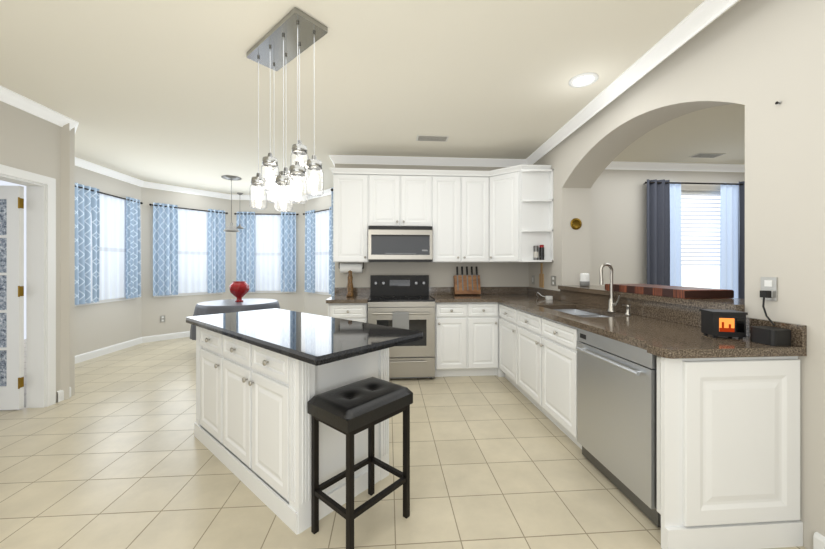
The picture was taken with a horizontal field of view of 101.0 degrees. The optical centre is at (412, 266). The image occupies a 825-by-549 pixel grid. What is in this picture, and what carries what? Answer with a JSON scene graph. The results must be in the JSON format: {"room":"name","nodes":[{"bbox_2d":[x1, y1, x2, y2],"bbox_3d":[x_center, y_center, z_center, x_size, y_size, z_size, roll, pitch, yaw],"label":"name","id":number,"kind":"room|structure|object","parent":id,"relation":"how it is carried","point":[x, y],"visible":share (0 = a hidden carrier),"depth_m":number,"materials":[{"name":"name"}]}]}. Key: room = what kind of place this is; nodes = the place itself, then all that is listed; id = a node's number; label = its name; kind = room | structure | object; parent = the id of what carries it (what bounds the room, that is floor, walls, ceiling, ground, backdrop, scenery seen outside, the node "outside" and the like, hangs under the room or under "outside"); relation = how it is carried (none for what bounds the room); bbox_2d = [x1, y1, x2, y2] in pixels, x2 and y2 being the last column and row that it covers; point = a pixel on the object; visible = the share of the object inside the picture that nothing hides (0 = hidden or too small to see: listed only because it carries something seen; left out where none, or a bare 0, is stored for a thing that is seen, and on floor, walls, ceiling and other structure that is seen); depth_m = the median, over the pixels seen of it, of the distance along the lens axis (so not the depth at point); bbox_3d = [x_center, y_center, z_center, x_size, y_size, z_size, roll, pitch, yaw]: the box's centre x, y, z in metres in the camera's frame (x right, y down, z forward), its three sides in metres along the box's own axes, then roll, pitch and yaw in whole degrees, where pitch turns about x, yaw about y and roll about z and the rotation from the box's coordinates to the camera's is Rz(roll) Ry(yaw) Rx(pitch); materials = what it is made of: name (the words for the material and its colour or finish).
{"room":"kitchen","nodes":[
{"label":"kitchen","id":0,"kind":"room"},
{"bbox_2d":[0,0,744,194],"bbox_3d":[-0.333,-1.485,3.234,12.800,0.050,11.500,0,0,-4],"label":"ceiling","id":1,"kind":"structure","parent":0,"point":[161,91],"depth_m":2.65,"materials":[{"name":"white paint"}]},
{"bbox_2d":[221,175,243,231],"bbox_3d":[-2.957,-1.020,5.552,0.290,0.879,0.290,0,0,-10],"label":"light","id":2,"kind":"object","parent":1,"relation":"hanging from","point":[230,228],"visible":1,"depth_m":5.41,"materials":[{"name":"grey metal"}]},
{"bbox_2d":[246,7,327,211],"bbox_3d":[-0.825,-0.903,2.195,0.630,1.112,0.220,0,0,41],"label":"pendant chandelier","id":3,"kind":"object","parent":1,"relation":"hanging from","point":[293,33],"visible":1,"depth_m":2.13,"materials":[{"name":"silver metal"}]},
{"bbox_2d":[416,135,448,141],"bbox_3d":[0.224,-1.455,3.846,0.360,0.009,0.160,0,0,-4],"label":"ceiling vent","id":4,"kind":"object","parent":1,"relation":"in","point":[441,138],"depth_m":3.84,"materials":[{"name":"white metal"}]},
{"bbox_2d":[569,72,598,87],"bbox_3d":[1.333,-1.454,2.653,0.210,0.012,0.210,0,0,-4],"label":"recessed light","id":5,"kind":"object","parent":1,"relation":"in","point":[583,79],"visible":1,"depth_m":2.64,"materials":[{"name":"white glass"}]},
{"bbox_2d":[689,153,725,157],"bbox_3d":[3.841,-1.455,4.437,0.360,0.009,0.160,0,0,-4],"label":"ceiling vent","id":6,"kind":"object","parent":1,"relation":"in","point":[700,155],"depth_m":4.42,"materials":[{"name":"white metal"}]},
{"bbox_2d":[0,337,806,548],"bbox_3d":[-0.333,1.325,3.234,12.800,0.050,11.500,0,0,-4],"label":"floor","id":7,"kind":"structure","parent":0,"point":[113,452],"depth_m":2.07,"materials":[{"name":"tile"}]},
{"bbox_2d":[190,299,279,339],"bbox_3d":[-2.693,0.920,5.280,1.270,0.760,1.257,0,0,-4],"label":"dining table","id":8,"kind":"object","parent":7,"relation":"on","point":[217,307],"visible":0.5,"depth_m":4.89,"materials":[{"name":"grey"}]},
{"bbox_2d":[229,281,249,301],"bbox_3d":[-2.691,0.381,5.270,0.283,0.315,0.286,0,0,-4],"label":"vase","id":9,"kind":"object","parent":8,"relation":"on","point":[239,290],"visible":1,"depth_m":5.20,"materials":[{"name":"red"}]},
{"bbox_2d":[194,364,388,534],"bbox_3d":[-0.914,0.861,2.374,1.497,0.878,1.496,0,0,-4],"label":"kitchen island","id":10,"kind":"object","parent":7,"relation":"on","point":[264,377],"depth_m":1.88,"materials":[{"name":"painted wood"},{"name":"black granite"},{"name":"brushed nickel"}]},
{"bbox_2d":[186,308,422,367],"bbox_3d":[-0.831,0.400,2.287,1.736,0.040,1.736,0,0,-4],"label":"island countertop","id":11,"kind":"structure","parent":10,"relation":"on","point":[265,338],"depth_m":2.01,"materials":[{"name":"black stone"}]},
{"bbox_2d":[328,301,367,322],"bbox_3d":[-0.763,0.856,4.190,0.444,0.888,0.627,0,0,-4],"label":"base cabinet","id":12,"kind":"object","parent":7,"relation":"on","point":[359,313],"depth_m":3.88,"materials":[{"name":"white wood"}]},
{"bbox_2d":[326,293,369,304],"bbox_3d":[-0.768,0.390,4.177,0.468,0.041,0.653,0,0,-4],"label":"countertop","id":13,"kind":"structure","parent":12,"relation":"on","point":[339,298],"depth_m":3.90,"materials":[{"name":"brown stone"}]},
{"bbox_2d":[346,270,353,296],"bbox_3d":[-0.776,0.204,4.225,0.097,0.330,0.100,0,0,-4],"label":"figurine","id":14,"kind":"object","parent":13,"relation":"on","point":[350,293],"visible":1,"depth_m":4.20,"materials":[{"name":"brown wood"}]},
{"bbox_2d":[307,377,412,548],"bbox_3d":[-0.255,0.963,1.722,0.310,0.674,0.430,0,0,41],"label":"stool","id":15,"kind":"object","parent":7,"relation":"on","point":[349,411],"visible":1,"depth_m":1.66,"materials":[{"name":"black leather"}]},
{"bbox_2d":[368,275,434,378],"bbox_3d":[-0.145,0.705,4.175,0.768,1.190,0.734,0,0,-4],"label":"range","id":16,"kind":"object","parent":7,"relation":"on","point":[403,301],"visible":0.85,"depth_m":3.88,"materials":[{"name":"silver metal"}]},
{"bbox_2d":[435,301,469,376],"bbox_3d":[0.431,0.856,4.276,0.378,0.888,0.627,0,0,-4],"label":"base cabinet","id":17,"kind":"object","parent":7,"relation":"on","point":[452,318],"depth_m":3.97,"materials":[{"name":"white wood"}]},
{"bbox_2d":[430,293,497,300],"bbox_3d":[0.603,0.390,4.275,0.733,0.041,0.653,0,0,-4],"label":"countertop","id":18,"kind":"structure","parent":17,"relation":"on","point":[437,296],"depth_m":4.12,"materials":[{"name":"brown stone"}]},
{"bbox_2d":[453,266,480,294],"bbox_3d":[0.719,0.180,4.489,0.340,0.374,0.120,0,0,-4],"label":"knife block","id":19,"kind":"object","parent":18,"relation":"on","point":[466,284],"visible":1,"depth_m":4.46,"materials":[{"name":"brown wood"}]},
{"bbox_2d":[470,301,497,375],"bbox_3d":[0.808,0.856,4.303,0.378,0.888,0.627,0,0,-4],"label":"base cabinet","id":20,"kind":"object","parent":7,"relation":"on","point":[483,314],"depth_m":4.00,"materials":[{"name":"white wood"}]},
{"bbox_2d":[498,305,533,396],"bbox_3d":[1.349,0.856,3.746,0.627,0.888,0.560,0,0,-4],"label":"base cabinet","id":21,"kind":"object","parent":7,"relation":"on","point":[513,324],"depth_m":3.54,"materials":[{"name":"white wood"}]},
{"bbox_2d":[486,293,806,360],"bbox_3d":[1.366,0.390,3.097,0.686,0.041,3.113,0,0,-4],"label":"countertop","id":22,"kind":"structure","parent":21,"relation":"on","point":[670,340],"depth_m":1.89,"materials":[{"name":"brown stone"}]},
{"bbox_2d":[536,292,552,299],"bbox_3d":[1.532,0.333,4.010,0.073,0.072,0.343,0,0,-8],"label":"charger","id":23,"kind":"object","parent":22,"relation":"on","point":[549,297],"visible":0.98,"depth_m":3.85,"materials":[{"name":"white plastic"}]},
{"bbox_2d":[580,273,589,285],"bbox_3d":[1.843,0.133,3.642,0.096,0.140,0.096,0,0,-4],"label":"speaker","id":24,"kind":"object","parent":22,"relation":"on","point":[584,279],"visible":1,"depth_m":3.60},
{"bbox_2d":[599,263,630,314],"bbox_3d":[1.601,0.168,2.717,0.155,0.402,0.230,0,0,-4],"label":"faucet","id":25,"kind":"object","parent":22,"relation":"on","point":[612,304],"visible":0.98,"depth_m":2.78,"materials":[{"name":"silver metal"}]},
{"bbox_2d":[605,284,733,298],"bbox_3d":[1.884,0.175,2.592,0.338,0.055,0.808,0,0,-4],"label":"cutting board","id":26,"kind":"object","parent":22,"relation":"on","point":[679,292],"visible":0.98,"depth_m":2.33,"materials":[{"name":"brown wood"}]},
{"bbox_2d":[700,309,747,338],"bbox_3d":[1.645,0.300,1.803,0.150,0.137,0.120,0,0,14],"label":"heater","id":27,"kind":"object","parent":22,"relation":"on","point":[715,323],"visible":0.98,"depth_m":1.76,"materials":[{"name":"black"}]},
{"bbox_2d":[751,326,790,345],"bbox_3d":[1.728,0.332,1.661,0.105,0.074,0.144,0,0,-4],"label":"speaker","id":28,"kind":"object","parent":22,"relation":"on","point":[771,336],"visible":1,"depth_m":1.60,"materials":[{"name":"black plastic"}]},
{"bbox_2d":[534,309,593,336],"bbox_3d":[1.410,0.506,3.113,0.392,0.189,0.384,0,0,-4],"label":"base cabinet","id":29,"kind":"object","parent":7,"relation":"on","point":[543,324],"depth_m":2.91,"materials":[{"name":"white wood"}]},
{"bbox_2d":[554,313,609,348],"bbox_3d":[1.439,0.506,2.706,0.392,0.189,0.384,0,0,-4],"label":"base cabinet","id":30,"kind":"object","parent":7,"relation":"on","point":[561,332],"depth_m":2.55,"materials":[{"name":"white wood"}]},
{"bbox_2d":[526,329,665,456],"bbox_3d":[1.468,0.964,2.923,0.508,0.673,1.100,0,0,-4],"label":"base cabinet","id":31,"kind":"object","parent":7,"relation":"on","point":[551,365],"depth_m":2.60,"materials":[{"name":"white wood"}]},
{"bbox_2d":[576,328,660,527],"bbox_3d":[1.446,0.858,2.027,0.665,0.884,0.660,0,0,-4],"label":"dishwasher","id":32,"kind":"object","parent":7,"relation":"on","point":[616,410],"visible":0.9,"depth_m":1.90,"materials":[{"name":"silver metal"}]},
{"bbox_2d":[0,0,824,548],"bbox_3d":[0.720,-0.080,2.533,10.501,2.760,9.650,0,0,-4],"label":"wall","id":33,"kind":"structure","parent":0,"point":[758,58],"depth_m":2.85,"materials":[{"name":"beige paint"}]},
{"bbox_2d":[0,164,55,409],"bbox_3d":[-3.875,0.230,2.663,1.033,2.140,1.080,0,0,-4],"label":"door frame","id":34,"kind":"structure","parent":33,"relation":"attached to","point":[40,291],"depth_m":3.13,"materials":[{"name":"white painted wood"}]},
{"bbox_2d":[75,297,134,305],"bbox_3d":[-4.625,-0.215,5.080,0.145,1.490,1.140,0,0,-4],"label":"window","id":35,"kind":"structure","parent":33,"relation":"in","point":[116,299],"depth_m":5.09,"materials":[{"name":"white"}]},
{"bbox_2d":[75,183,142,304],"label":"curtains","id":36,"kind":"object","parent":33,"relation":"attached to","point":[107,226],"depth_m":5.02,"materials":[{"name":"blue fabric"}]},
{"bbox_2d":[160,315,164,321],"bbox_3d":[-4.429,0.920,6.031,0.008,0.116,0.072,0,0,41],"label":"electrical outlet plate","id":37,"kind":"object","parent":33,"relation":"attached to","point":[162,318],"depth_m":6.03,"materials":[{"name":"grey plastic"}]},
{"bbox_2d":[153,292,222,296],"bbox_3d":[-4.191,-0.215,6.387,0.145,1.490,1.140,0,0,41],"label":"window","id":38,"kind":"structure","parent":33,"relation":"in","point":[199,293],"depth_m":6.35,"materials":[{"name":"white"}]},
{"bbox_2d":[149,202,227,295],"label":"curtains","id":39,"kind":"object","parent":33,"relation":"attached to","point":[188,250],"depth_m":6.27,"materials":[{"name":"blue fabric"}]},
{"bbox_2d":[247,291,295,292],"bbox_3d":[-2.961,-0.215,7.003,1.140,1.490,0.145,0,0,-4],"label":"window","id":40,"kind":"structure","parent":33,"relation":"in","point":[255,291],"depth_m":6.95,"materials":[{"name":"white"}]},
{"bbox_2d":[234,187,334,296],"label":"curtains","id":41,"kind":"object","parent":33,"relation":"attached to","point":[266,245],"depth_m":6.87,"materials":[{"name":"blue fabric"}]},
{"bbox_2d":[308,292,330,294],"bbox_3d":[-1.655,-0.215,6.570,1.140,1.490,0.145,0,0,41],"label":"window","id":42,"kind":"structure","parent":33,"relation":"in","point":[324,293],"depth_m":6.58,"materials":[{"name":"white"}]},
{"bbox_2d":[330,168,369,261],"bbox_3d":[-0.768,-0.631,4.335,0.430,1.143,0.339,0,0,-4],"label":"upper cabinet","id":43,"kind":"object","parent":33,"relation":"attached to","point":[351,186],"depth_m":4.17,"materials":[{"name":"white wood"}]},
{"bbox_2d":[339,262,363,272],"bbox_3d":[-0.786,0.009,4.375,0.318,0.136,0.124,0,0,-4],"label":"paper towel holder","id":44,"kind":"object","parent":43,"relation":"attached to","point":[352,267],"visible":0.96,"depth_m":4.33,"materials":[{"name":"white paper"}]},
{"bbox_2d":[0,0,744,200],"bbox_3d":[0.720,-1.412,2.533,10.200,0.094,9.350,0,0,-4],"label":"crown molding","id":45,"kind":"structure","parent":33,"relation":"attached to","point":[702,15],"depth_m":3.73,"materials":[{"name":"white wood"}]},
{"bbox_2d":[370,168,433,227],"bbox_3d":[-0.161,-0.851,4.378,0.786,0.703,0.339,0,0,-4],"label":"upper cabinet","id":46,"kind":"object","parent":33,"relation":"attached to","point":[398,197],"depth_m":4.21,"materials":[{"name":"white wood"}]},
{"bbox_2d":[368,226,432,261],"bbox_3d":[-0.159,-0.280,4.336,0.780,0.434,0.419,0,0,-4],"label":"microwave","id":47,"kind":"object","parent":46,"relation":"attached to","point":[400,243],"visible":1,"depth_m":4.13,"materials":[{"name":"silver metal"}]},
{"bbox_2d":[335,287,525,292],"bbox_3d":[0.274,0.320,4.568,2.604,0.099,0.022,0,0,-4],"label":"backsplash","id":48,"kind":"structure","parent":33,"relation":"attached to","point":[432,289],"depth_m":4.61,"materials":[{"name":"brown stone"}]},
{"bbox_2d":[56,331,824,548],"bbox_3d":[-1.310,1.248,2.387,6.130,0.105,9.350,0,0,-4],"label":"baseboard","id":49,"kind":"structure","parent":33,"relation":"attached to","point":[818,540],"depth_m":5.10,"materials":[{"name":"white wood"}]},
{"bbox_2d":[429,170,489,262],"bbox_3d":[0.597,-0.631,4.433,0.734,1.143,0.339,0,0,-4],"label":"upper cabinet","id":50,"kind":"object","parent":33,"relation":"attached to","point":[461,230],"depth_m":4.27,"materials":[{"name":"white wood"}]},
{"bbox_2d":[490,170,493,262],"bbox_3d":[1.117,-0.635,4.164,0.271,1.135,0.271,0,0,-4],"label":"upper cabinet","id":51,"kind":"object","parent":33,"relation":"attached to","point":[492,171],"depth_m":4.26,"materials":[{"name":"white wood"}]},
{"bbox_2d":[494,164,521,262],"bbox_3d":[1.119,-0.631,4.326,0.293,1.143,0.628,0,0,-4],"label":"upper cabinet","id":52,"kind":"object","parent":33,"relation":"attached to","point":[503,215],"depth_m":4.12,"materials":[{"name":"white wood"}]},
{"bbox_2d":[522,164,552,262],"bbox_3d":[1.444,-0.631,4.313,0.354,1.143,0.700,0,0,-4],"label":"upper cabinet","id":53,"kind":"object","parent":33,"relation":"attached to","point":[537,180],"depth_m":4.03,"materials":[{"name":"white wood"}]},
{"bbox_2d":[539,263,543,287],"bbox_3d":[1.619,0.102,4.267,0.013,0.305,0.110,0,0,-4],"label":"cutting board","id":54,"kind":"object","parent":33,"relation":"hanging from","point":[541,279],"visible":0.92,"depth_m":4.25,"materials":[{"name":"brown wood"}]},
{"bbox_2d":[551,276,555,285],"bbox_3d":[1.644,0.160,3.968,0.008,0.116,0.116,0,0,-4],"label":"electrical outlet plate","id":55,"kind":"object","parent":33,"relation":"attached to","point":[553,278],"depth_m":3.96,"materials":[{"name":"grey plastic"}]},
{"bbox_2d":[570,218,581,229],"bbox_3d":[1.823,-0.480,3.780,0.130,0.130,0.020,0,0,-4],"label":"wall art","id":56,"kind":"object","parent":33,"relation":"attached to","point":[575,223],"visible":1,"depth_m":3.78,"materials":[{"name":"gold metal"}]},
{"bbox_2d":[526,287,741,328],"bbox_3d":[1.687,0.307,3.259,0.022,0.124,2.836,0,0,-4],"label":"backsplash","id":57,"kind":"structure","parent":33,"relation":"attached to","point":[664,310],"depth_m":2.58,"materials":[{"name":"brown stone"}]},
{"bbox_2d":[644,179,744,298],"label":"curtains","id":58,"kind":"object","parent":33,"relation":"attached to","point":[663,196],"depth_m":4.77,"materials":[{"name":"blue fabric"}]},
{"bbox_2d":[681,191,719,288],"bbox_3d":[4.048,-0.295,4.901,1.260,1.610,0.145,0,0,-4],"label":"window","id":59,"kind":"structure","parent":33,"relation":"in","point":[700,239],"depth_m":4.96,"materials":[{"name":"white glass"}]},
{"bbox_2d":[760,277,777,325],"bbox_3d":[1.791,0.169,1.703,0.050,0.233,0.121,0,0,14],"label":"electrical outlet plate","id":60,"kind":"object","parent":33,"relation":"attached to","point":[769,289],"depth_m":1.71,"materials":[{"name":"grey plastic"}]}
]}

